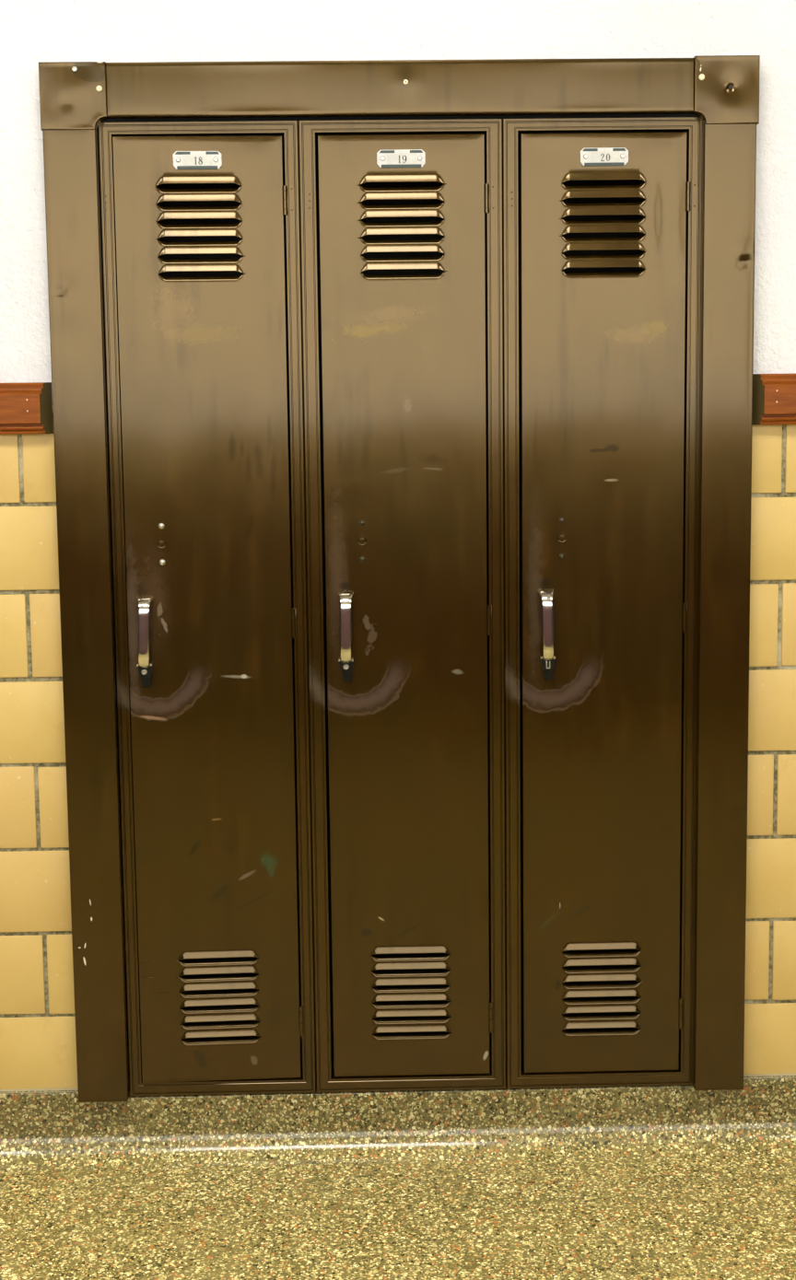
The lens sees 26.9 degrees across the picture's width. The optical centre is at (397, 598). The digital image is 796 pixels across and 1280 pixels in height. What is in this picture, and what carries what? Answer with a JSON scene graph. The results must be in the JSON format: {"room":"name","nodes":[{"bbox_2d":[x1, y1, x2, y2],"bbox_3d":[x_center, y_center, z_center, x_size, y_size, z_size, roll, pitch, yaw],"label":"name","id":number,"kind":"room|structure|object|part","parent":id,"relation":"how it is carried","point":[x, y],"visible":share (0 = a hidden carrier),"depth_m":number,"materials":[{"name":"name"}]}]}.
{"room":"school corridor","nodes":[
{"label":"school corridor","id":0,"kind":"room"},
{"bbox_2d":[0,1155,795,1279],"bbox_3d":[0.061,1.145,0.943,6.400,0.100,3.400,-1,7,-1],"label":"floor","id":1,"kind":"structure","parent":0,"point":[723,1217],"depth_m":2.44,"materials":[{"name":"stone"}]},
{"bbox_2d":[0,0,795,1089],"bbox_3d":[0.001,-0.614,2.705,6.400,2.930,0.400,-1,7,-1],"label":"wall","id":2,"kind":"structure","parent":0,"point":[32,32],"depth_m":2.54,"materials":[{"name":"white paint"}]},
{"bbox_2d":[0,382,53,434],"bbox_3d":[-1.858,-0.270,2.494,2.666,0.078,0.024,-1,7,-1],"label":"rail","id":3,"kind":"object","parent":2,"relation":"attached to","point":[25,407],"visible":0.99,"depth_m":2.51,"materials":[{"name":"red wood"}]},
{"bbox_2d":[0,1073,795,1172],"bbox_3d":[0.022,0.878,2.698,6.400,0.210,0.150,-1,7,-1],"label":"baseboard","id":4,"kind":"structure","parent":2,"relation":"attached to","point":[41,1129],"depth_m":2.66,"materials":[{"name":"stone"}]},
{"bbox_2d":[97,120,315,1096],"bbox_3d":[-0.295,0.024,2.705,0.304,1.516,0.357,-1,7,-1],"label":"locker","id":5,"kind":"object","parent":4,"relation":"on","point":[200,221],"visible":1,"depth_m":2.56,"materials":[{"name":"brown metal"}]},
{"bbox_3d":[-0.386,0.052,2.541,0.025,0.111,0.029,-1,7,-3],"label":"handle","id":6,"kind":"part","parent":5,"relation":"part of","materials":[{"name":"silver metal"}]},
{"bbox_3d":[-0.299,-0.652,2.473,0.072,0.026,0.004,-1,7,-3],"label":"number plate","id":7,"kind":"part","parent":5,"relation":"part of","materials":[{"name":"metal"}]},
{"bbox_2d":[298,118,505,1093],"bbox_3d":[0.009,0.019,2.715,0.304,1.516,0.350,-1,7,-1],"label":"locker","id":8,"kind":"object","parent":4,"relation":"on","point":[401,259],"visible":1,"depth_m":2.57,"materials":[{"name":"brown metal"}]},
{"bbox_3d":[-0.080,0.044,2.554,0.025,0.111,0.029,-1,7,-1],"label":"handle","id":9,"kind":"part","parent":8,"relation":"part of","materials":[{"name":"silver metal"}]},
{"bbox_3d":[0.005,-0.657,2.483,0.072,0.026,0.004,-1,7,-1],"label":"number plate","id":10,"kind":"part","parent":8,"relation":"part of","materials":[{"name":"metal"}]},
{"bbox_2d":[501,116,702,1088],"bbox_3d":[0.314,0.015,2.721,0.304,1.516,0.350,-1,7,-1],"label":"locker","id":11,"kind":"object","parent":4,"relation":"on","point":[601,216],"visible":1,"depth_m":2.57,"materials":[{"name":"brown metal"}]},
{"bbox_3d":[0.229,0.041,2.561,0.025,0.111,0.029,-1,7,-1],"label":"handle","id":12,"kind":"part","parent":11,"relation":"part of","materials":[{"name":"silver metal"}]},
{"bbox_3d":[0.309,-0.662,2.489,0.072,0.026,0.004,-1,7,-1],"label":"number plate","id":13,"kind":"part","parent":11,"relation":"part of","materials":[{"name":"metal"}]},
{"bbox_2d":[38,55,759,1102],"bbox_3d":[0.013,-0.004,2.559,1.062,1.599,0.037,-1,7,-1],"label":"surround","id":14,"kind":"object","parent":2,"relation":"attached to","point":[75,98],"visible":1,"depth_m":2.51,"materials":[{"name":"brown metal"}]},
{"bbox_3d":[-0.478,-0.741,2.460,0.098,0.097,0.035,-1,7,-1],"label":"corner plate","id":15,"kind":"part","parent":14,"relation":"part of","materials":[{"name":"brown metal"}]},
{"bbox_3d":[-0.477,0.048,2.557,0.078,1.505,0.032,-1,7,-1],"label":"panel","id":16,"kind":"part","parent":14,"relation":"part of","materials":[{"name":"brown metal"}]},
{"bbox_3d":[0.004,-0.757,2.470,0.870,0.078,0.032,-1,7,-1],"label":"panel","id":17,"kind":"part","parent":14,"relation":"part of","materials":[{"name":"brown metal"}]},
{"bbox_3d":[0.503,0.035,2.576,0.077,1.506,0.033,-1,7,-1],"label":"panel","id":18,"kind":"part","parent":14,"relation":"part of","materials":[{"name":"brown metal"}]},
{"bbox_3d":[0.487,-0.756,2.479,0.096,0.098,0.035,-1,7,-1],"label":"corner plate","id":19,"kind":"part","parent":14,"relation":"part of","materials":[{"name":"brown metal"}]},
{"bbox_2d":[752,373,795,424],"bbox_3d":[1.875,-0.324,2.567,2.666,0.078,0.024,-1,7,-1],"label":"rail","id":20,"kind":"object","parent":2,"relation":"attached to","point":[773,395],"visible":0.98,"depth_m":2.53,"materials":[{"name":"red wood"}]}
]}

